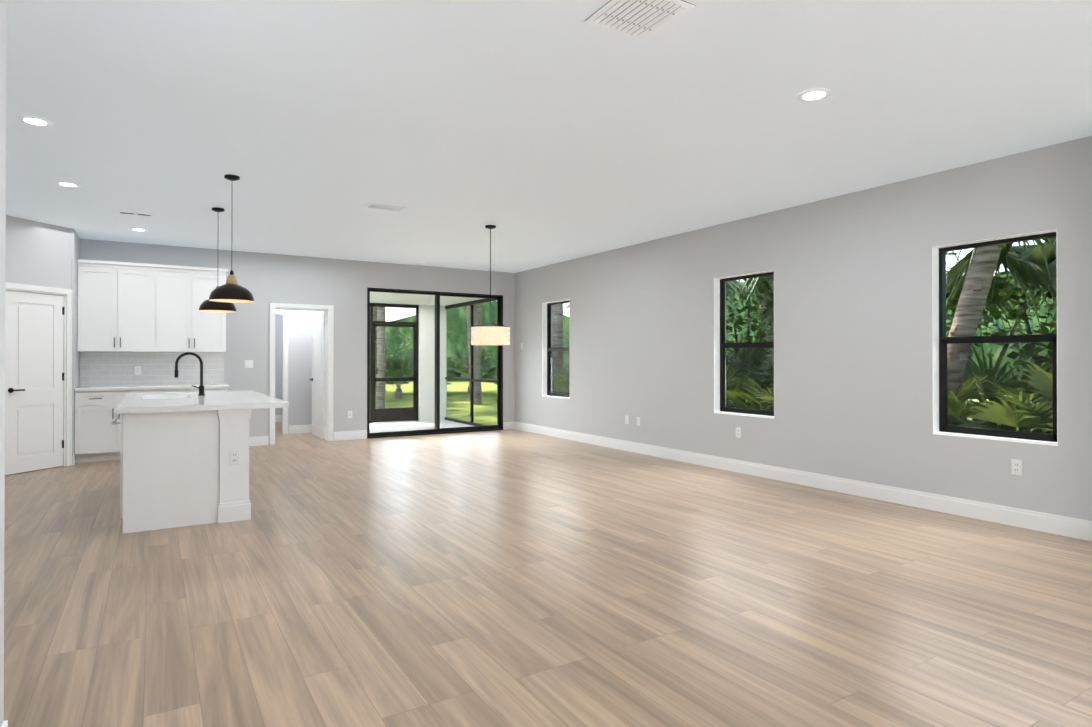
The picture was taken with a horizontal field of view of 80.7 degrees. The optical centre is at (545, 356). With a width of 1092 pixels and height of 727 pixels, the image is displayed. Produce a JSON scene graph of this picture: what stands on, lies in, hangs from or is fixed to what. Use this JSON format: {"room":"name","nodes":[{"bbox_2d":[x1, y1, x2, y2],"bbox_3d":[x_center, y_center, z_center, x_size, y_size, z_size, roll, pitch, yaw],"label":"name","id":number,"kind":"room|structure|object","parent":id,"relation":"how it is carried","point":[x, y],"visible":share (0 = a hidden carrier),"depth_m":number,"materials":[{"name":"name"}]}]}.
{"room":"open-plan living room","nodes":[
{"label":"open-plan living room","id":0,"kind":"room"},
{"bbox_2d":[0,0,1091,726],"bbox_3d":[-1.843,-0.169,5.978,8.540,2.940,16.100,0,0,-31],"label":"wall","id":1,"kind":"structure","parent":0,"point":[852,348],"depth_m":6.66,"materials":[{"name":"grey paint"}]},
{"bbox_2d":[5,290,64,474],"bbox_3d":[-5.822,0.292,7.318,0.511,2.014,0.498,0,0,-31],"label":"pantry door","id":2,"kind":"structure","parent":1,"relation":"in","point":[34,373],"depth_m":7.30,"materials":[{"name":"white wood"}]},
{"bbox_2d":[5,282,72,465],"bbox_3d":[-5.847,0.254,7.320,0.144,2.107,0.834,0,0,14],"label":"door frame","id":3,"kind":"structure","parent":1,"relation":"attached to","point":[67,294],"depth_m":7.65,"materials":[{"name":"white wood"}]},
{"bbox_2d":[77,263,162,350],"bbox_3d":[-5.580,-0.616,8.442,0.898,1.112,0.340,0,0,-31],"label":"upper cabinet","id":4,"kind":"object","parent":1,"relation":"attached to","point":[153,321],"depth_m":8.30,"materials":[{"name":"white wood"}]},
{"bbox_2d":[135,366,140,374],"bbox_3d":[-5.502,0.194,8.667,0.070,0.115,0.008,0,0,-31],"label":"outlet","id":5,"kind":"object","parent":1,"relation":"attached to","point":[137,370],"visible":1,"depth_m":8.67,"materials":[{"name":"white plastic"}]},
{"bbox_2d":[163,267,226,354],"bbox_3d":[-4.916,-0.614,8.847,0.898,1.112,0.340,0,0,-31],"label":"upper cabinet","id":6,"kind":"object","parent":1,"relation":"attached to","point":[186,328],"depth_m":8.72,"materials":[{"name":"white wood"}]},
{"bbox_2d":[245,360,252,367],"bbox_3d":[-4.337,0.117,9.390,0.115,0.115,0.013,0,0,-31],"label":"light switch","id":7,"kind":"object","parent":1,"relation":"attached to","point":[248,363],"visible":1,"depth_m":9.39,"materials":[{"name":"white plastic"}]},
{"bbox_2d":[275,310,287,433],"bbox_3d":[-4.822,0.270,10.777,0.924,2.107,0.144,0,0,-31],"label":"door frame","id":8,"kind":"structure","parent":1,"relation":"attached to","point":[284,313],"depth_m":10.94,"materials":[{"name":"white wood"}]},
{"bbox_2d":[269,303,333,444],"bbox_3d":[-3.762,0.266,9.866,0.924,2.107,0.244,0,0,-31],"label":"door frame","id":9,"kind":"structure","parent":1,"relation":"attached to","point":[329,371],"depth_m":9.98,"materials":[{"name":"white wood"}]},
{"bbox_2d":[309,312,324,438],"bbox_3d":[-3.710,0.307,10.465,0.155,2.014,0.768,0,0,-31],"label":"hall door","id":10,"kind":"structure","parent":1,"relation":"in","point":[318,375],"depth_m":10.41,"materials":[{"name":"white wood"}]},
{"bbox_2d":[367,288,502,438],"bbox_3d":[-1.860,0.115,11.003,2.450,2.420,0.164,0,0,-31],"label":"sliding glass door","id":11,"kind":"structure","parent":1,"relation":"in","point":[437,429],"depth_m":10.97,"materials":[{"name":"black metal"}]},
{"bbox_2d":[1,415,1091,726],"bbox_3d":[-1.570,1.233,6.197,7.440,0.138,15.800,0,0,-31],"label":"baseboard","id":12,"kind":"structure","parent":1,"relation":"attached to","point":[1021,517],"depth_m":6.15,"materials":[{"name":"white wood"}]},
{"bbox_2d":[542,299,569,398],"bbox_3d":[0.220,-0.108,10.553,0.150,1.580,0.840,0,0,-31],"label":"window","id":13,"kind":"structure","parent":1,"relation":"in","point":[547,349],"depth_m":10.87,"materials":[{"name":"black metal"}]},
{"bbox_2d":[625,416,628,423],"bbox_3d":[1.121,0.885,8.920,0.008,0.115,0.070,0,0,-31],"label":"electrical outlet","id":14,"kind":"object","parent":1,"relation":"attached to","point":[626,419],"visible":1,"depth_m":8.91,"materials":[{"name":"white plastic"}]},
{"bbox_2d":[736,427,740,437],"bbox_3d":[2.158,0.857,7.222,0.008,0.115,0.070,0,0,-31],"label":"electrical outlet","id":15,"kind":"object","parent":1,"relation":"attached to","point":[738,432],"visible":1,"depth_m":7.21,"materials":[{"name":"white plastic"}]},
{"bbox_2d":[714,270,773,418],"bbox_3d":[2.257,-0.123,7.217,0.150,1.580,0.860,0,0,-31],"label":"window","id":16,"kind":"structure","parent":1,"relation":"in","point":[720,345],"depth_m":7.49,"materials":[{"name":"black metal"}]},
{"bbox_2d":[932,229,1057,445],"bbox_3d":[3.555,-0.134,5.091,0.150,1.580,0.880,0,0,-31],"label":"window","id":17,"kind":"structure","parent":1,"relation":"in","point":[940,342],"depth_m":5.20,"materials":[{"name":"glass"}]},
{"bbox_2d":[1011,459,1021,474],"bbox_3d":[3.581,0.846,4.892,0.008,0.115,0.070,0,0,-31],"label":"electrical outlet","id":18,"kind":"object","parent":1,"relation":"attached to","point":[1016,467],"visible":1,"depth_m":4.89,"materials":[{"name":"white plastic"}]},
{"bbox_2d":[4,422,1091,726],"bbox_3d":[-1.843,1.331,5.971,8.540,0.060,16.100,0,0,-31],"label":"floor","id":19,"kind":"structure","parent":0,"point":[506,578],"depth_m":3.38,"materials":[{"name":"brown wood"}]},
{"bbox_2d":[75,391,162,462],"bbox_3d":[-5.508,0.871,8.315,0.898,0.880,0.620,0,0,-31],"label":"base cabinet","id":20,"kind":"object","parent":19,"relation":"on","point":[96,439],"depth_m":7.95,"materials":[{"name":"white wood"}]},
{"bbox_2d":[75,383,228,390],"bbox_3d":[-5.165,0.412,8.517,1.691,0.040,0.635,0,0,-31],"label":"countertop","id":21,"kind":"structure","parent":20,"relation":"on","point":[138,386],"depth_m":8.35,"materials":[{"name":"white stone"}]},
{"bbox_2d":[111,399,254,533],"bbox_3d":[-3.325,0.860,5.830,0.927,0.880,2.268,0,0,-31],"label":"kitchen island","id":22,"kind":"object","parent":19,"relation":"on","point":[184,458],"depth_m":4.89,"materials":[{"name":"white wood"}]},
{"bbox_2d":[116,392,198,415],"bbox_3d":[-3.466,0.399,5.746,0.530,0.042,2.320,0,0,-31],"label":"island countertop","id":23,"kind":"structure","parent":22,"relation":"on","point":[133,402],"depth_m":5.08,"materials":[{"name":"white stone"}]},
{"bbox_2d":[187,392,288,411],"bbox_3d":[-2.967,0.400,6.051,0.639,0.042,2.320,0,0,-31],"label":"island countertop","id":24,"kind":"structure","parent":22,"relation":"on","point":[214,401],"depth_m":5.32,"materials":[{"name":"white stone"}]},
{"bbox_2d":[143,396,170,399],"bbox_3d":[-3.567,0.525,6.035,0.424,0.232,0.744,0,0,-31],"label":"sink","id":25,"kind":"object","parent":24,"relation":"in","point":[144,397],"depth_m":6.28,"materials":[{"name":"white ceramic"}]},
{"bbox_2d":[163,387,228,391],"bbox_3d":[-4.844,0.873,8.721,0.898,0.880,0.620,0,0,-31],"label":"base cabinet","id":26,"kind":"object","parent":19,"relation":"on","point":[205,388],"depth_m":8.59,"materials":[{"name":"white"}]},
{"bbox_2d":[6,0,1091,272],"bbox_3d":[-1.843,-1.589,5.985,8.540,0.100,16.100,0,0,-31],"label":"ceiling","id":27,"kind":"structure","parent":0,"point":[540,132],"depth_m":4.12,"materials":[{"name":"white paint"}]},
{"bbox_2d":[16,116,53,126],"bbox_3d":[-3.364,-1.545,4.235,0.194,0.004,0.194,0,0,-31],"label":"recessed light","id":28,"kind":"object","parent":27,"relation":"in","point":[35,121],"visible":1,"depth_m":4.23,"materials":[{"name":"white"}]},
{"bbox_2d":[54,181,80,187],"bbox_3d":[-4.289,-1.538,5.768,0.194,0.004,0.194,0,0,-31],"label":"recessed light","id":29,"kind":"object","parent":27,"relation":"in","point":[68,184],"visible":0.98,"depth_m":5.76,"materials":[{"name":"white plastic"}]},
{"bbox_2d":[116,211,153,216],"bbox_3d":[-4.418,-1.530,6.920,0.340,0.009,0.110,0,0,-31],"label":"ceiling vent","id":30,"kind":"object","parent":27,"relation":"in","point":[134,213],"visible":1,"depth_m":6.89,"materials":[{"name":"white metal"}]},
{"bbox_2d":[129,228,147,230],"bbox_3d":[-4.922,-1.528,7.772,0.194,0.004,0.194,0,0,-31],"label":"recessed light","id":31,"kind":"object","parent":27,"relation":"in","point":[137,229],"visible":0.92,"depth_m":7.76,"materials":[{"name":"white plastic"}]},
{"bbox_2d":[199,207,235,312],"bbox_3d":[-3.416,-1.000,6.697,0.350,1.069,0.350,0,0,-31],"label":"pendant light","id":32,"kind":"object","parent":27,"relation":"hanging from","point":[207,305],"visible":0.6,"depth_m":6.59,"materials":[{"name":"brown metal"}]},
{"bbox_2d":[209,174,253,302],"bbox_3d":[-2.692,-1.006,5.511,0.350,1.069,0.350,0,0,-31],"label":"pendant light","id":33,"kind":"object","parent":27,"relation":"hanging from","point":[231,290],"visible":1,"depth_m":5.44,"materials":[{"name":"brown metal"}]},
{"bbox_2d":[363,203,407,211],"bbox_3d":[-1.656,-1.531,6.638,0.408,0.012,0.208,0,0,-31],"label":"ceiling vent","id":34,"kind":"object","parent":27,"relation":"in","point":[384,207],"visible":0.94,"depth_m":6.62,"materials":[{"name":"grey metal"}]},
{"bbox_2d":[471,225,509,344],"bbox_3d":[-0.653,-0.830,7.563,0.455,1.401,0.455,0,0,-31],"label":"chandelier","id":35,"kind":"object","parent":27,"relation":"hanging from","point":[488,335],"visible":1,"depth_m":7.38,"materials":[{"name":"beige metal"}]},
{"bbox_2d":[584,0,695,40],"bbox_3d":[0.419,-1.548,2.914,0.348,0.015,0.368,0,0,-31],"label":"ceiling vent","id":36,"kind":"object","parent":27,"relation":"in","point":[640,20],"visible":1,"depth_m":2.92,"materials":[{"name":"grey metal"}]},
{"bbox_2d":[797,88,831,101],"bbox_3d":[1.590,-1.547,3.816,0.194,0.004,0.194,0,0,-31],"label":"recessed light","id":37,"kind":"object","parent":27,"relation":"in","point":[814,95],"visible":1,"depth_m":3.81,"materials":[{"name":"white plastic"}]},
{"label":"outside","id":38,"kind":"structure","parent":0,"visible":0},
{"bbox_2d":[385,271,1056,385],"bbox_3d":[-0.681,-2.056,8.747,68.000,7.139,68.000,0,0,-31],"label":"trees","id":39,"kind":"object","parent":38,"point":[397,331],"depth_m":41.44,"materials":[{"name":"green plant"}]},
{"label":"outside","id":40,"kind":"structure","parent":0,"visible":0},
{"bbox_2d":[370,420,471,432],"bbox_3d":[-2.723,1.462,12.505,3.050,0.100,3.230,0,0,-31],"label":"floor","id":41,"kind":"structure","parent":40,"point":[388,426],"depth_m":13.10,"materials":[{"name":"concrete"}]},
{"bbox_2d":[370,303,417,422],"bbox_3d":[-3.738,0.146,13.540,2.190,2.540,0.065,0,0,-31],"label":"wall","id":42,"kind":"structure","parent":41,"relation":"on","point":[390,414],"depth_m":13.81,"materials":[{"name":"brown metal"}]},
{"bbox_2d":[418,305,446,420],"bbox_3d":[-2.538,0.150,14.282,0.630,2.540,0.200,0,0,-31],"label":"wall","id":43,"kind":"structure","parent":41,"relation":"on","point":[427,342],"depth_m":14.15,"materials":[{"name":"white paint"}]},
{"bbox_2d":[370,292,484,305],"bbox_3d":[-2.737,-1.198,12.684,3.200,0.140,3.530,0,0,-31],"label":"ceiling","id":44,"kind":"structure","parent":43,"relation":"on","point":[393,298],"depth_m":12.81,"materials":[{"name":"white paint"}]},
{"bbox_2d":[445,298,496,425],"bbox_3d":[-1.526,0.145,13.189,0.050,2.540,3.120,0,0,-31],"label":"wall","id":45,"kind":"structure","parent":41,"relation":"on","point":[471,303],"depth_m":13.17,"materials":[{"name":"brown metal"}]},
{"bbox_2d":[375,381,1019,424],"bbox_3d":[0.791,1.607,17.831,100.000,0.200,110.000,0,0,-31],"label":"lawn","id":46,"kind":"structure","parent":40,"point":[459,386],"depth_m":21.58,"materials":[{"name":"green plant"}]},
{"bbox_2d":[373,307,376,390],"bbox_3d":[-7.112,-3.801,28.361,7.918,10.835,8.614,0,0,-31],"label":"tree","id":47,"kind":"object","parent":46,"relation":"on","point":[375,317],"depth_m":28.85,"materials":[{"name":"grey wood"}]},
{"bbox_2d":[375,307,386,408],"bbox_3d":[-4.820,-3.056,18.432,4.701,9.238,4.412,0,0,-31],"label":"tree","id":48,"kind":"object","parent":46,"relation":"on","point":[380,371],"depth_m":18.39,"materials":[{"name":"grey plant"}]},
{"bbox_2d":[375,347,412,398],"bbox_3d":[-5.300,0.549,23.185,3.467,2.067,3.613,0,0,-31],"label":"tree","id":49,"kind":"object","parent":46,"relation":"on","point":[404,364],"depth_m":23.11,"materials":[{"name":"green plant"}]},
{"bbox_2d":[390,317,455,355],"bbox_3d":[-5.298,-0.213,28.021,3.255,3.669,2.544,0,0,-31],"label":"tree","id":50,"kind":"object","parent":46,"relation":"on","point":[450,332],"depth_m":27.81,"materials":[{"name":"green plant"}]},
{"bbox_2d":[395,347,453,386],"bbox_3d":[-5.313,0.547,27.037,3.412,2.106,3.457,0,0,-31],"label":"tree","id":51,"kind":"object","parent":46,"relation":"on","point":[411,368],"depth_m":26.60,"materials":[{"name":"green plant"}]},
{"bbox_2d":[447,346,496,392],"bbox_3d":[-3.211,0.481,27.302,3.657,2.240,3.092,0,0,-31],"label":"tree","id":52,"kind":"object","parent":46,"relation":"on","point":[460,364],"depth_m":26.89,"materials":[{"name":"green plant"}]},
{"bbox_2d":[466,304,481,403],"bbox_3d":[-2.390,-2.660,20.367,4.682,8.473,4.585,0,0,-31],"label":"tree","id":53,"kind":"object","parent":46,"relation":"on","point":[476,375],"depth_m":20.34,"materials":[{"name":"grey plant"}]},
{"bbox_2d":[476,304,480,365],"bbox_3d":[-2.634,-2.749,24.577,4.840,8.685,4.937,0,0,-31],"label":"tree","id":54,"kind":"object","parent":46,"relation":"on","point":[478,306],"depth_m":24.46,"materials":[{"name":"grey plant"}]},
{"bbox_2d":[484,317,496,377],"bbox_3d":[-1.576,-0.004,27.050,2.586,3.237,2.578,0,0,-31],"label":"tree","id":55,"kind":"object","parent":46,"relation":"on","point":[491,351],"depth_m":26.94,"materials":[{"name":"green plant"}]},
{"bbox_2d":[552,304,563,392],"bbox_3d":[0.371,-2.507,14.737,3.657,8.113,4.484,0,0,-31],"label":"tree","id":56,"kind":"object","parent":46,"relation":"on","point":[557,328],"depth_m":14.20,"materials":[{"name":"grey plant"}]},
{"bbox_2d":[552,364,569,393],"bbox_3d":[0.680,0.777,13.170,2.405,1.516,2.865,0,0,-31],"label":"tree","id":57,"kind":"object","parent":46,"relation":"on","point":[565,380],"depth_m":12.80,"materials":[{"name":"green plant"}]},
{"bbox_2d":[563,330,569,371],"bbox_3d":[1.401,0.063,25.341,2.628,3.102,2.785,0,0,-31],"label":"tree","id":58,"kind":"object","parent":46,"relation":"on","point":[564,344],"depth_m":25.24,"materials":[{"name":"green plant"}]},
{"bbox_2d":[554,279,773,336],"bbox_3d":[2.955,-1.310,12.023,5.164,5.687,5.698,0,0,-31],"label":"tree","id":59,"kind":"object","parent":46,"relation":"on","point":[732,285],"depth_m":10.27,"materials":[{"name":"green plant"}]},
{"bbox_2d":[726,354,754,407],"bbox_3d":[2.509,0.726,9.964,2.300,1.586,2.476,0,0,-31],"label":"tree","id":60,"kind":"object","parent":46,"relation":"on","point":[734,382],"depth_m":9.50,"materials":[{"name":"green plant"}]},
{"bbox_2d":[726,362,760,390],"bbox_3d":[2.842,0.733,10.781,1.797,1.616,1.654,0,0,-31],"label":"tree","id":61,"kind":"object","parent":46,"relation":"on","point":[743,371],"depth_m":10.65,"materials":[{"name":"green plant"}]},
{"bbox_2d":[726,283,773,383],"bbox_3d":[4.072,-0.192,13.548,3.065,3.498,3.099,0,0,-31],"label":"tree","id":62,"kind":"object","parent":46,"relation":"on","point":[748,305],"depth_m":12.93,"materials":[{"name":"green plant"}]},
{"bbox_2d":[726,339,773,390],"bbox_3d":[3.332,0.574,11.170,3.696,1.903,3.043,0,0,-31],"label":"plant","id":63,"kind":"object","parent":46,"relation":"on","point":[750,352],"depth_m":11.37,"materials":[{"name":"green plant"}]},
{"bbox_2d":[726,357,773,409],"bbox_3d":[3.451,0.667,8.892,2.403,1.695,2.171,0,0,-31],"label":"tree","id":64,"kind":"object","parent":46,"relation":"on","point":[751,391],"depth_m":8.69,"materials":[{"name":"green plant"}]},
{"bbox_2d":[726,314,773,366],"bbox_3d":[3.205,0.080,12.206,1.777,2.928,2.177,0,0,-31],"label":"tree","id":65,"kind":"object","parent":46,"relation":"on","point":[739,327],"depth_m":11.88,"materials":[{"name":"green plant"}]},
{"bbox_2d":[727,277,773,370],"bbox_3d":[4.263,0.005,10.393,2.594,3.064,2.589,0,0,-31],"label":"tree","id":66,"kind":"object","parent":46,"relation":"on","point":[754,308],"depth_m":10.74,"materials":[{"name":"green plant"}]},
{"bbox_2d":[728,275,773,314],"bbox_3d":[3.216,-1.483,12.331,4.482,6.045,4.152,0,0,-31],"label":"tree","id":67,"kind":"object","parent":46,"relation":"on","point":[767,286],"depth_m":12.76,"materials":[{"name":"green plant"}]},
{"bbox_2d":[729,355,773,410],"bbox_3d":[3.791,0.632,9.236,3.096,1.768,2.977,0,0,-31],"label":"tree","id":68,"kind":"object","parent":46,"relation":"on","point":[755,375],"depth_m":10.21,"materials":[{"name":"green plant"}]},
{"bbox_2d":[758,292,773,407],"bbox_3d":[5.149,-3.301,15.616,9.593,9.716,8.084,0,0,-31],"label":"tree","id":69,"kind":"object","parent":46,"relation":"on","point":[767,328],"depth_m":15.09,"materials":[{"name":"green plant"}]},
{"bbox_2d":[756,390,996,429],"bbox_3d":[3.893,0.643,7.921,2.794,1.733,3.058,0,0,-31],"label":"tree","id":70,"kind":"object","parent":46,"relation":"on","point":[767,399],"depth_m":8.10,"materials":[{"name":"green plant"}]},
{"bbox_2d":[726,237,1056,362],"bbox_3d":[5.276,-1.350,8.657,5.654,5.746,5.196,0,0,-31],"label":"tree","id":71,"kind":"object","parent":46,"relation":"on","point":[1030,275],"depth_m":7.55,"materials":[{"name":"green plant"}]},
{"bbox_2d":[947,244,1005,425],"bbox_3d":[5.659,-2.537,6.240,4.118,8.142,4.192,0,0,-31],"label":"tree","id":72,"kind":"object","parent":46,"relation":"on","point":[970,291],"depth_m":6.93,"materials":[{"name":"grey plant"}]},
{"bbox_2d":[946,326,1017,424],"bbox_3d":[4.818,0.504,8.281,3.470,2.016,3.045,0,0,-31],"label":"plant","id":73,"kind":"object","parent":46,"relation":"on","point":[969,392],"depth_m":7.31,"materials":[{"name":"green plant"}]},
{"bbox_2d":[948,371,1052,432],"bbox_3d":[4.966,0.786,6.548,2.516,1.434,2.476,0,0,-31],"label":"tree","id":74,"kind":"object","parent":46,"relation":"on","point":[1002,417],"depth_m":6.18,"materials":[{"name":"green plant"}]},
{"bbox_2d":[946,239,1056,352],"bbox_3d":[6.234,-1.226,6.386,4.848,5.479,4.822,0,0,-31],"label":"tree","id":75,"kind":"object","parent":46,"relation":"on","point":[962,266],"depth_m":7.70,"materials":[{"name":"green plant"}]},
{"bbox_2d":[946,242,1056,420],"bbox_3d":[6.254,-0.274,9.473,2.850,3.617,2.800,0,0,-31],"label":"tree","id":76,"kind":"object","parent":46,"relation":"on","point":[955,302],"depth_m":9.42,"materials":[{"name":"green plant"}]},
{"bbox_2d":[959,343,1052,414],"bbox_3d":[6.167,0.550,8.752,3.442,1.927,2.942,0,0,-31],"label":"plant","id":77,"kind":"object","parent":46,"relation":"on","point":[1010,372],"depth_m":8.62,"materials":[{"name":"green plant"}]},
{"bbox_2d":[969,356,1052,431],"bbox_3d":[6.203,0.625,6.814,3.004,1.759,2.998,0,0,-31],"label":"tree","id":78,"kind":"object","parent":46,"relation":"on","point":[997,395],"depth_m":7.21,"materials":[{"name":"green plant"}]},
{"bbox_2d":[976,359,1052,431],"bbox_3d":[5.308,0.649,5.574,2.330,1.700,2.608,0,0,-31],"label":"tree","id":79,"kind":"object","parent":46,"relation":"on","point":[1047,384],"depth_m":5.89,"materials":[{"name":"green plant"}]},
{"bbox_2d":[982,276,1056,404],"bbox_3d":[6.054,0.220,7.453,2.411,2.610,2.354,0,0,-31],"label":"tree","id":80,"kind":"object","parent":46,"relation":"on","point":[1026,318],"depth_m":7.75,"materials":[{"name":"green plant"}]},
{"bbox_2d":[997,388,1052,433],"bbox_3d":[5.236,0.732,6.279,1.493,1.573,1.437,0,0,-31],"label":"tree","id":81,"kind":"object","parent":46,"relation":"on","point":[1039,398],"depth_m":6.42,"materials":[{"name":"green plant"}]}
]}

